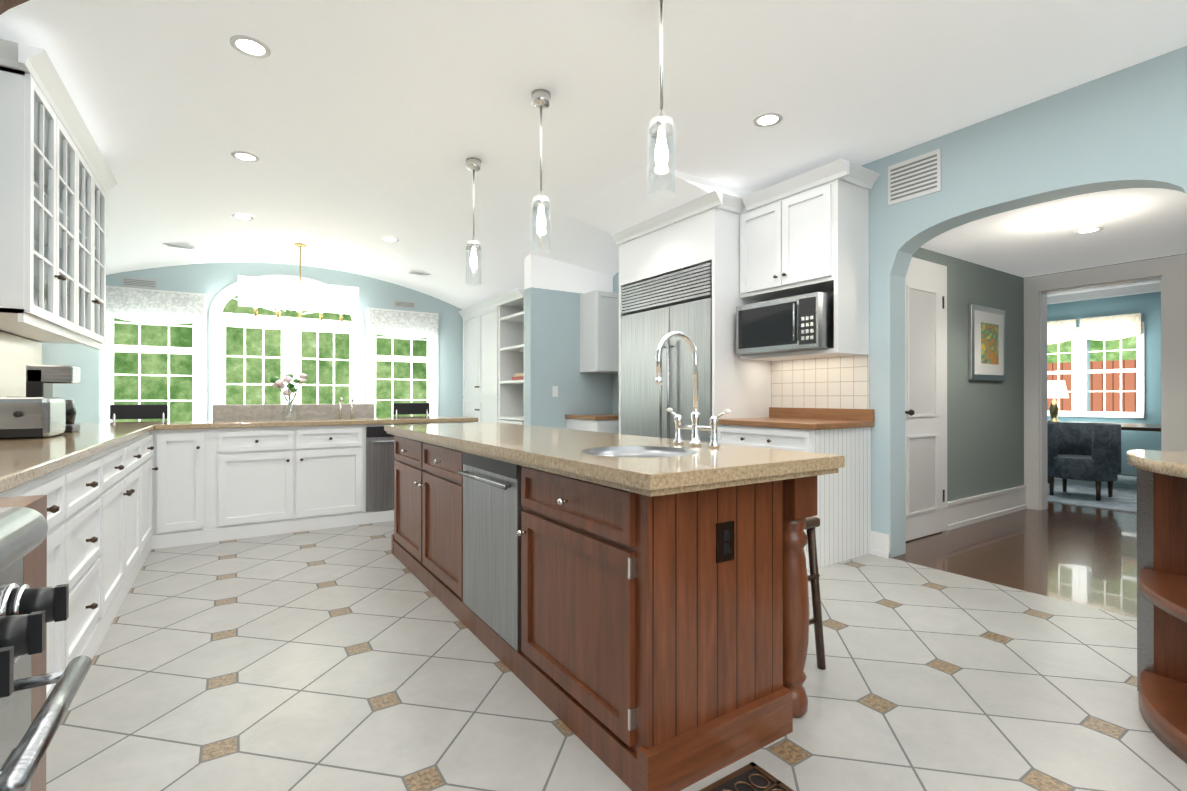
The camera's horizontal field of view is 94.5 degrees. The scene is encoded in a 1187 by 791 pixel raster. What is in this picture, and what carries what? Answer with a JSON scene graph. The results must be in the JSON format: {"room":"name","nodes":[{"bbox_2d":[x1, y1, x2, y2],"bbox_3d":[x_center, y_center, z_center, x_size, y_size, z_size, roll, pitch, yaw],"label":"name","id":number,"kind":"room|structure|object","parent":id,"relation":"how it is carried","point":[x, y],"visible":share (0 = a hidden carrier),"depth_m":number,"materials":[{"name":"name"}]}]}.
{"room":"kitchen","nodes":[
{"label":"kitchen","id":0,"kind":"room"},
{"bbox_2d":[1,331,101,422],"bbox_3d":[-2.232,-0.280,1.200,0.150,2.800,10.850,0,0,-33],"label":"wall","id":1,"kind":"structure","parent":0,"point":[85,395],"depth_m":4.89,"materials":[{"name":"blue paint"}]},
{"bbox_2d":[0,42,83,337],"bbox_3d":[-2.997,-0.972,2.828,0.347,1.195,0.949,0,0,-33],"label":"upper cabinet","id":2,"kind":"object","parent":1,"relation":"attached to","point":[58,181],"depth_m":2.70,"materials":[{"name":"white paint"}]},
{"bbox_2d":[13,142,107,345],"bbox_3d":[-3.458,-0.970,3.532,0.347,1.195,0.949,0,0,-33],"label":"upper cabinet","id":3,"kind":"object","parent":1,"relation":"attached to","point":[95,180],"depth_m":3.71,"materials":[{"name":"white paint"}]},
{"bbox_2d":[106,263,463,421],"bbox_3d":[-3.281,-0.229,6.908,4.650,2.730,0.150,0,0,-33],"label":"wall","id":4,"kind":"structure","parent":0,"point":[211,281],"depth_m":7.03,"materials":[{"name":"blue paint"}]},
{"bbox_2d":[121,276,157,289],"bbox_3d":[-4.806,-1.192,5.816,0.300,0.110,0.010,0,0,-33],"label":"ceiling vent","id":5,"kind":"object","parent":4,"relation":"in","point":[133,282],"depth_m":5.81,"materials":[{"name":"white metal"}]},
{"bbox_2d":[102,275,437,421],"bbox_3d":[-3.632,-0.152,6.612,3.570,2.575,0.160,0,0,-33],"label":"window","id":6,"kind":"structure","parent":4,"relation":"in","point":[290,328],"depth_m":6.48,"materials":[{"name":"white paint"}]},
{"bbox_2d":[106,287,203,324],"bbox_3d":[-4.667,-0.934,5.850,0.850,0.345,0.045,0,0,-33],"label":"window valance","id":7,"kind":"object","parent":6,"relation":"attached to","point":[151,307],"visible":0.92,"depth_m":5.83,"materials":[{"name":"fabric"}]},
{"bbox_2d":[369,309,437,338],"bbox_3d":[-2.501,-0.931,7.269,0.890,0.345,0.045,0,0,-33],"label":"window valance","id":8,"kind":"object","parent":6,"relation":"attached to","point":[399,324],"visible":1,"depth_m":7.24,"materials":[{"name":"fabric"}]},
{"bbox_2d":[394,300,415,308],"bbox_3d":[-2.514,-1.213,7.318,0.280,0.100,0.010,0,0,-33],"label":"ceiling vent","id":9,"kind":"object","parent":4,"relation":"in","point":[397,303],"depth_m":7.31,"materials":[{"name":"white metal"}]},
{"bbox_2d":[524,253,612,428],"bbox_3d":[-0.186,-0.266,6.425,1.300,2.800,0.150,0,0,-33],"label":"wall","id":10,"kind":"structure","parent":0,"point":[554,289],"depth_m":6.19,"materials":[{"name":"blue paint"}]},
{"bbox_2d":[552,386,557,396],"bbox_3d":[-0.431,-0.046,6.169,0.070,0.120,0.007,0,0,-33],"label":"light switch","id":11,"kind":"object","parent":10,"relation":"attached to","point":[554,391],"visible":1,"depth_m":6.16,"materials":[{"name":"white plastic"}]},
{"bbox_2d":[0,0,1186,308],"bbox_3d":[1.093,-1.479,3.381,8.100,0.589,10.850,0,0,-33],"label":"ceiling","id":12,"kind":"structure","parent":0,"point":[360,128],"depth_m":3.19,"materials":[{"name":"white paint"}]},
{"bbox_2d":[162,243,194,249],"bbox_3d":[-4.078,-1.460,5.343,0.320,0.011,0.120,0,0,-33],"label":"ceiling vent","id":13,"kind":"object","parent":12,"relation":"in","point":[193,248],"depth_m":5.36,"materials":[{"name":"white metal"}]},
{"bbox_2d":[231,214,253,219],"bbox_3d":[-3.152,-1.603,4.934,0.167,0.006,0.167,0,0,24],"label":"recessed light","id":14,"kind":"object","parent":12,"relation":"in","point":[242,217],"depth_m":4.91,"materials":[{"name":"white paint"}]},
{"bbox_2d":[231,151,259,161],"bbox_3d":[-2.435,-1.669,3.838,0.167,0.006,0.167,0,0,45],"label":"recessed light","id":15,"kind":"object","parent":12,"relation":"in","point":[245,156],"depth_m":3.83,"materials":[{"name":"white paint"}]},
{"bbox_2d":[229,35,270,57],"bbox_3d":[-1.646,-1.672,2.633,0.167,0.006,0.167,0,0,45],"label":"recessed light","id":16,"kind":"object","parent":12,"relation":"in","point":[252,45],"depth_m":2.63,"materials":[{"name":"white paint"}]},
{"bbox_2d":[238,243,357,321],"bbox_3d":[-3.100,-1.201,5.803,1.100,0.788,0.280,0,0,-33],"label":"chandelier","id":17,"kind":"object","parent":12,"relation":"hanging from","point":[277,294],"visible":1,"depth_m":5.70,"materials":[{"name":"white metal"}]},
{"bbox_2d":[381,237,398,241],"bbox_3d":[-2.097,-1.606,5.661,0.167,0.006,0.167,0,0,45],"label":"recessed light","id":18,"kind":"object","parent":12,"relation":"in","point":[387,239],"depth_m":5.65,"materials":[{"name":"white paint"}]},
{"bbox_2d":[408,271,431,275],"bbox_3d":[-2.070,-1.476,6.659,0.320,0.011,0.120,0,0,-33],"label":"ceiling vent","id":19,"kind":"object","parent":12,"relation":"in","point":[411,272],"depth_m":6.62,"materials":[{"name":"white metal"}]},
{"bbox_2d":[465,157,481,285],"bbox_3d":[-0.853,-1.232,3.905,0.114,0.879,0.112,0,0,-33],"label":"pendant light","id":20,"kind":"object","parent":12,"relation":"hanging from","point":[473,164],"visible":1,"depth_m":3.88,"materials":[{"name":"glass"}]},
{"bbox_2d":[531,89,550,254],"bbox_3d":[-0.291,-1.234,3.047,0.114,0.879,0.112,0,0,-33],"label":"pendant light","id":21,"kind":"object","parent":12,"relation":"hanging from","point":[540,101],"visible":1,"depth_m":3.02,"materials":[{"name":"glass"}]},
{"bbox_2d":[647,0,675,200],"bbox_3d":[0.271,-1.236,2.190,0.114,0.879,0.112,0,0,-33],"label":"pendant light","id":22,"kind":"object","parent":12,"relation":"hanging from","point":[661,128],"visible":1,"depth_m":2.18,"materials":[{"name":"glass"}]},
{"bbox_2d":[753,112,782,126],"bbox_3d":[1.056,-1.670,3.327,0.167,0.006,0.167,0,0,45],"label":"recessed light","id":23,"kind":"object","parent":12,"relation":"in","point":[764,119],"depth_m":3.32,"materials":[{"name":"white paint"}]},
{"bbox_2d":[1074,227,1102,233],"bbox_3d":[3.564,-1.189,3.952,0.157,0.006,0.157,0,0,45],"label":"recessed light","id":24,"kind":"object","parent":12,"relation":"in","point":[1081,231],"depth_m":3.95,"materials":[{"name":"white paint"}]},
{"bbox_2d":[46,521,1186,790],"bbox_3d":[-0.162,1.154,2.552,5.100,0.060,10.850,0,0,-33],"label":"floor","id":25,"kind":"structure","parent":0,"point":[358,657],"depth_m":2.07,"materials":[{"name":"white tile"}]},
{"bbox_2d":[0,479,31,497],"bbox_3d":[-1.707,0.683,1.119,0.636,0.875,0.591,0,0,-33],"label":"base cabinet","id":26,"kind":"object","parent":25,"relation":"on","point":[24,488],"depth_m":1.54,"materials":[{"name":"white paint"}]},
{"bbox_2d":[0,0,46,790],"bbox_3d":[-1.053,-0.281,0.280,0.808,2.798,1.724,0,0,-33],"label":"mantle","id":27,"kind":"object","parent":25,"relation":"on","point":[35,568],"visible":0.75,"depth_m":1.09,"materials":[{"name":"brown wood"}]},
{"bbox_2d":[0,506,91,790],"bbox_3d":[-1.011,0.608,0.305,0.908,1.020,1.220,0,0,-33],"label":"range","id":28,"kind":"object","parent":25,"relation":"on","point":[27,612],"visible":1,"depth_m":0.91,"materials":[{"name":"metal"}]},
{"bbox_2d":[32,463,71,698],"bbox_3d":[-1.961,0.684,1.508,0.636,0.875,0.607,0,0,-33],"label":"base cabinet","id":29,"kind":"object","parent":25,"relation":"on","point":[56,484],"depth_m":1.88,"materials":[{"name":"white paint"}]},
{"bbox_2d":[72,447,111,659],"bbox_3d":[-2.303,0.686,2.029,0.636,0.875,0.774,0,0,-33],"label":"base cabinet","id":30,"kind":"object","parent":25,"relation":"on","point":[91,474],"depth_m":2.30,"materials":[{"name":"white paint"}]},
{"bbox_2d":[0,421,163,486],"bbox_3d":[-2.698,0.230,2.642,0.646,0.040,4.224,0,0,-33],"label":"countertop","id":31,"kind":"structure","parent":30,"relation":"on","point":[23,458],"depth_m":2.24,"materials":[{"name":"beige stone"}]},
{"bbox_2d":[0,397,65,438],"bbox_3d":[-2.835,0.107,2.758,0.210,0.201,0.360,0,0,-33],"label":"toaster","id":32,"kind":"object","parent":31,"relation":"on","point":[31,417],"visible":1,"depth_m":2.65,"materials":[{"name":"silver metal"}]},
{"bbox_2d":[26,365,79,431],"bbox_3d":[-3.087,0.020,3.143,0.190,0.378,0.200,0,0,-33],"label":"coffee maker","id":33,"kind":"object","parent":31,"relation":"on","point":[41,380],"visible":0.52,"depth_m":3.08,"materials":[{"name":"black plastic"}]},
{"bbox_2d":[108,439,131,628],"bbox_3d":[-2.667,0.687,2.584,0.636,0.875,0.687,0,0,-33],"label":"base cabinet","id":34,"kind":"object","parent":25,"relation":"on","point":[124,499],"depth_m":2.90,"materials":[{"name":"white paint"}]},
{"bbox_2d":[132,435,143,584],"bbox_3d":[-2.988,0.689,3.075,0.636,0.875,0.754,0,0,-33],"label":"base cabinet","id":35,"kind":"object","parent":25,"relation":"on","point":[137,440],"depth_m":3.45,"materials":[{"name":"white paint"}]},
{"bbox_2d":[110,404,167,421],"bbox_3d":[-3.954,0.605,4.748,0.417,1.051,0.412,0,0,-33],"label":"bar stool","id":36,"kind":"object","parent":25,"relation":"on","point":[149,411],"visible":0.33,"depth_m":4.89,"materials":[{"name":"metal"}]},
{"bbox_2d":[144,427,155,561],"bbox_3d":[-3.312,0.690,3.570,0.636,0.875,0.697,0,0,-33],"label":"base cabinet","id":37,"kind":"object","parent":25,"relation":"on","point":[149,436],"depth_m":3.92,"materials":[{"name":"white paint"}]},
{"bbox_2d":[168,427,211,547],"bbox_3d":[-3.239,0.692,4.378,0.328,0.875,0.626,0,0,-33],"label":"base cabinet","id":38,"kind":"object","parent":25,"relation":"on","point":[189,448],"depth_m":4.15,"materials":[{"name":"white paint"}]},
{"bbox_2d":[212,423,307,541],"bbox_3d":[-2.837,0.693,4.641,0.632,0.875,0.626,0,0,-33],"label":"base cabinet","id":39,"kind":"object","parent":25,"relation":"on","point":[260,474],"depth_m":4.39,"materials":[{"name":"white paint"}]},
{"bbox_2d":[156,416,477,426],"bbox_3d":[-2.356,0.236,4.982,2.490,0.040,0.685,0,0,-33],"label":"countertop","id":40,"kind":"structure","parent":39,"relation":"on","point":[413,419],"depth_m":4.72,"materials":[{"name":"beige stone"}]},
{"bbox_2d":[270,372,306,419],"bbox_3d":[-2.671,0.001,4.806,0.285,0.424,0.225,0,0,-33],"label":"vase","id":41,"kind":"object","parent":40,"relation":"on","point":[277,382],"visible":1,"depth_m":4.79,"materials":[{"name":"clear glass"}]},
{"bbox_2d":[213,404,373,419],"bbox_3d":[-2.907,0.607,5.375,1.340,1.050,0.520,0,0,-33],"label":"backsplash","id":42,"kind":"structure","parent":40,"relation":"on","point":[246,411],"depth_m":5.10,"materials":[{"name":"beige stone"}]},
{"bbox_2d":[339,398,353,417],"bbox_3d":[-2.333,0.117,5.194,0.124,0.196,0.099,0,0,-33],"label":"faucet","id":43,"kind":"object","parent":40,"relation":"on","point":[340,406],"visible":1,"depth_m":5.19,"materials":[{"name":"silver metal"}]},
{"bbox_2d":[308,423,367,530],"bbox_3d":[-2.431,0.693,4.906,0.606,0.875,0.626,0,0,-33],"label":"base cabinet","id":44,"kind":"object","parent":25,"relation":"on","point":[337,452],"depth_m":4.71,"materials":[{"name":"white paint"}]},
{"bbox_2d":[368,423,442,523],"bbox_3d":[-1.922,0.694,5.240,0.754,0.875,0.626,0,0,-33],"label":"dishwasher","id":45,"kind":"object","parent":25,"relation":"on","point":[381,459],"depth_m":4.89,"materials":[{"name":"grey metal"}]},
{"bbox_2d":[393,403,429,416],"bbox_3d":[-1.955,0.609,6.058,0.417,1.051,0.412,0,0,-33],"label":"bar stool","id":46,"kind":"object","parent":25,"relation":"on","point":[409,408],"visible":0.29,"depth_m":6.19,"materials":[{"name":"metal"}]},
{"bbox_2d":[448,419,475,422],"bbox_3d":[-1.499,0.695,5.517,0.389,0.875,0.626,0,0,-33],"label":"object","id":47,"kind":"object","parent":25,"relation":"on","point":[449,420],"depth_m":5.29,"materials":[{"name":"beige stone"}]},
{"bbox_2d":[458,289,524,424],"bbox_3d":[-1.131,-0.024,7.058,0.582,2.320,1.946,0,0,-33],"label":"shelves","id":48,"kind":"object","parent":25,"relation":"on","point":[493,344],"visible":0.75,"depth_m":6.85,"materials":[{"name":"white paint"}]},
{"bbox_2d":[512,373,523,379],"bbox_3d":[-0.809,-0.221,6.555,0.200,0.088,0.350,0,0,-33],"label":"decor","id":49,"kind":"object","parent":48,"relation":"on","point":[518,376],"visible":0.02,"depth_m":6.47,"materials":[{"name":"red paper"}]},
{"bbox_2d":[565,290,618,433],"bbox_3d":[0.123,-0.016,6.158,0.666,2.300,0.626,0,0,-33],"label":"cabinet","id":50,"kind":"object","parent":25,"relation":"on","point":[599,331],"depth_m":6.14,"materials":[{"name":"white paint"}]},
{"bbox_2d":[384,426,827,790],"bbox_3d":[-0.343,0.686,2.913,0.824,0.880,2.910,0,0,-33],"label":"kitchen island","id":51,"kind":"object","parent":25,"relation":"on","point":[632,612],"depth_m":1.78,"materials":[{"name":"brown wood"}]},
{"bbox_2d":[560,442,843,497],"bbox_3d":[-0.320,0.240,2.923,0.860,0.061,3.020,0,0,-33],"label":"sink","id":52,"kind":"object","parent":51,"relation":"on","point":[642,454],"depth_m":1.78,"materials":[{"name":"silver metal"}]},
{"bbox_2d":[655,331,730,447],"bbox_3d":[0.347,-0.028,2.236,0.240,0.470,0.375,0,0,-33],"label":"gooseneck faucet","id":53,"kind":"object","parent":52,"relation":"on","point":[695,427],"visible":1,"depth_m":2.27,"materials":[{"name":"silver metal"}]},
{"bbox_2d":[621,261,711,442],"bbox_3d":[0.841,0.033,4.987,0.728,2.195,1.212,0,0,-33],"label":"built-in refrigerator","id":54,"kind":"object","parent":25,"relation":"on","point":[655,311],"visible":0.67,"depth_m":4.74,"materials":[{"name":"silver metal"}]},
{"bbox_2d":[699,762,793,790],"bbox_3d":[0.399,1.118,1.494,0.340,0.007,0.205,0,0,-33],"label":"rug","id":55,"kind":"object","parent":25,"relation":"in","point":[752,776],"visible":1,"depth_m":1.58,"materials":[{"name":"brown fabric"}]},
{"bbox_2d":[717,422,871,567],"bbox_3d":[1.465,0.676,4.108,0.666,0.905,0.872,0,0,-33],"label":"base cabinet","id":56,"kind":"object","parent":25,"relation":"on","point":[843,497],"depth_m":3.77,"materials":[{"name":"white paint"}]},
{"bbox_2d":[719,418,873,429],"bbox_3d":[1.468,0.203,4.094,0.676,0.040,0.901,0,0,-33],"label":"countertop","id":57,"kind":"structure","parent":56,"relation":"on","point":[816,423],"depth_m":3.86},
{"bbox_2d":[804,516,825,669],"bbox_3d":[0.692,0.814,2.317,0.394,0.621,0.394,0,0,-33],"label":"stool","id":58,"kind":"object","parent":25,"relation":"on","point":[812,522],"visible":0.23,"depth_m":2.25,"materials":[{"name":"brown wood"}]},
{"bbox_2d":[1127,449,1186,763],"bbox_3d":[2.684,0.576,0.580,0.720,1.085,3.230,0,0,-33],"label":"cabinet","id":59,"kind":"object","parent":25,"relation":"on","point":[1162,582],"depth_m":2.00,"materials":[{"name":"brown wood"}]},
{"bbox_2d":[563,164,751,233],"bbox_3d":[0.612,-1.617,4.844,1.298,0.104,1.285,0,0,-33],"label":"soffit","id":60,"kind":"structure","parent":0,"point":[625,203],"depth_m":4.53,"materials":[{"name":"white paint"}]},
{"bbox_2d":[613,46,1186,557],"bbox_3d":[2.630,-0.274,3.129,0.200,2.800,8.750,0,0,-33],"label":"wall","id":61,"kind":"structure","parent":0,"point":[1125,128],"depth_m":3.27,"materials":[{"name":"blue paint"}]},
{"bbox_2d":[620,206,735,285],"bbox_3d":[0.876,-1.269,5.012,0.666,0.400,1.220,0,0,-33],"label":"upper cabinet","id":62,"kind":"object","parent":61,"relation":"attached to","point":[705,236],"depth_m":4.57,"materials":[{"name":"white paint"}]},
{"bbox_2d":[736,162,867,301],"bbox_3d":[1.566,-1.176,4.204,0.396,0.770,0.831,0,0,-33],"label":"upper cabinet","id":63,"kind":"object","parent":61,"relation":"attached to","point":[805,233],"depth_m":3.95,"materials":[{"name":"white paint"}]},
{"bbox_2d":[736,292,833,354],"bbox_3d":[1.505,-0.513,4.138,0.509,0.378,0.730,0,0,-33],"label":"microwave oven","id":64,"kind":"object","parent":63,"relation":"in","point":[804,322],"visible":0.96,"depth_m":3.92,"materials":[{"name":"silver metal"}]},
{"bbox_2d":[768,406,874,421],"bbox_3d":[1.741,0.141,4.273,0.025,0.085,0.901,0,0,-33],"label":"backsplash","id":65,"kind":"structure","parent":61,"relation":"attached to","point":[773,411],"depth_m":4.25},
{"bbox_2d":[888,148,940,205],"bbox_3d":[2.145,-1.458,3.681,0.010,0.270,0.340,0,0,-33],"label":"wall vent","id":66,"kind":"object","parent":61,"relation":"in","point":[914,177],"depth_m":3.67,"materials":[{"name":"white metal"}]},
{"bbox_2d":[869,254,1186,558],"bbox_3d":[4.695,-0.031,2.508,3.027,2.310,5.450,0,0,-33],"label":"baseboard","id":67,"kind":"structure","parent":61,"relation":"attached to","point":[1170,272],"depth_m":4.87,"materials":[{"name":"white paint"}]},
{"bbox_2d":[912,247,1023,501],"bbox_3d":[3.255,-0.029,4.912,2.800,2.320,0.150,0,0,-33],"label":"wall","id":68,"kind":"structure","parent":0,"point":[985,436],"depth_m":5.01,"materials":[{"name":"grey paint"}]},
{"bbox_2d":[905,268,944,540],"bbox_3d":[2.623,0.066,4.336,0.705,2.109,0.114,0,0,-33],"label":"hall door","id":69,"kind":"structure","parent":68,"relation":"in","point":[924,308],"depth_m":4.37,"materials":[{"name":"white paint"}]},
{"bbox_2d":[968,304,1005,380],"bbox_3d":[3.624,-0.474,5.044,0.700,0.670,0.034,0,0,-33],"label":"framed picture","id":70,"kind":"object","parent":68,"relation":"attached to","point":[986,343],"visible":1,"depth_m":4.99,"materials":[{"name":"silver metal"}]},
{"bbox_2d":[892,474,1136,617],"bbox_3d":[5.224,1.163,5.691,7.350,0.060,6.600,0,0,-33],"label":"floor","id":71,"kind":"structure","parent":0,"point":[1083,555],"depth_m":3.92,"materials":[{"name":"brown wood"}]},
{"bbox_2d":[1048,475,1136,512],"bbox_3d":[6.210,1.129,6.695,3.200,0.012,4.400,0,0,-33],"label":"dining rug","id":72,"kind":"object","parent":71,"relation":"on","point":[1083,493],"visible":0.33,"depth_m":6.22,"materials":[{"name":"grey carpet"}]},
{"bbox_2d":[1047,422,1120,500],"bbox_3d":[5.455,0.718,6.142,0.630,0.808,0.660,0,0,-33],"label":"armchair","id":73,"kind":"object","parent":72,"relation":"on","point":[1085,451],"visible":0.98,"depth_m":6.00,"materials":[{"name":"fabric"}]},
{"bbox_2d":[1048,421,1160,482],"bbox_3d":[6.723,0.744,6.733,1.300,0.758,1.700,0,0,-33],"label":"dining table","id":74,"kind":"object","parent":72,"relation":"on","point":[1139,427],"visible":0.12,"depth_m":6.46,"materials":[{"name":"brown wood"}]},
{"bbox_2d":[1047,380,1068,421],"bbox_3d":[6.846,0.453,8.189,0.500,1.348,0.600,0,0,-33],"label":"light","id":75,"kind":"object","parent":74,"relation":"on","point":[1056,388],"visible":0.5,"depth_m":8.08,"materials":[{"name":"white fabric"}]},
{"bbox_2d":[1047,292,1160,474],"bbox_3d":[8.026,-0.212,7.530,0.150,2.700,6.600,0,0,-33],"label":"wall","id":76,"kind":"structure","parent":0,"point":[1147,306],"depth_m":7.83,"materials":[{"name":"teal paint"}]},
{"bbox_2d":[1047,282,1160,417],"bbox_3d":[7.976,-0.623,7.498,0.150,1.880,6.300,0,0,-33],"label":"window","id":77,"kind":"structure","parent":76,"relation":"in","point":[1078,372],"depth_m":8.17,"materials":[{"name":"white paint"}]},
{"bbox_2d":[1047,319,1076,343],"bbox_3d":[7.152,-0.982,8.633,0.045,0.355,0.680,0,0,-33],"label":"valance","id":78,"kind":"object","parent":77,"relation":"attached to","point":[1060,331],"visible":0.52,"depth_m":8.48,"materials":[{"name":"white fabric"}]},
{"bbox_2d":[1080,313,1141,340],"bbox_3d":[7.550,-0.984,8.027,0.045,0.355,0.670,0,0,-33],"label":"valance","id":79,"kind":"object","parent":77,"relation":"attached to","point":[1114,327],"visible":0.96,"depth_m":8.00,"materials":[{"name":"white fabric"}]},
{"bbox_2d":[1047,280,1160,295],"bbox_3d":[6.478,-1.615,6.520,4.350,0.100,6.600,0,0,-33],"label":"ceiling","id":80,"kind":"structure","parent":0,"point":[1110,287],"depth_m":7.94,"materials":[{"name":"white paint"}]},
{"bbox_2d":[1026,253,1186,291],"bbox_3d":[4.555,-0.218,5.346,0.150,2.700,6.450,0,0,-33],"label":"wall","id":81,"kind":"structure","parent":0,"point":[1106,265],"depth_m":5.02,"materials":[{"name":"grey paint"}]},
{"label":"outside","id":82,"kind":"structure","parent":0,"visible":0},
{"bbox_2d":[114,295,426,421],"bbox_3d":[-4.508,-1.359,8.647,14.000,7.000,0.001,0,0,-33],"label":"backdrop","id":83,"kind":"structure","parent":82,"point":[152,387],"depth_m":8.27,"materials":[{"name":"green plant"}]},
{"bbox_2d":[1047,336,1136,411],"bbox_3d":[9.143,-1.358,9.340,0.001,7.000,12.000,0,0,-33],"label":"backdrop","id":84,"kind":"structure","parent":82,"point":[1112,359],"depth_m":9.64,"materials":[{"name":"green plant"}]}
]}

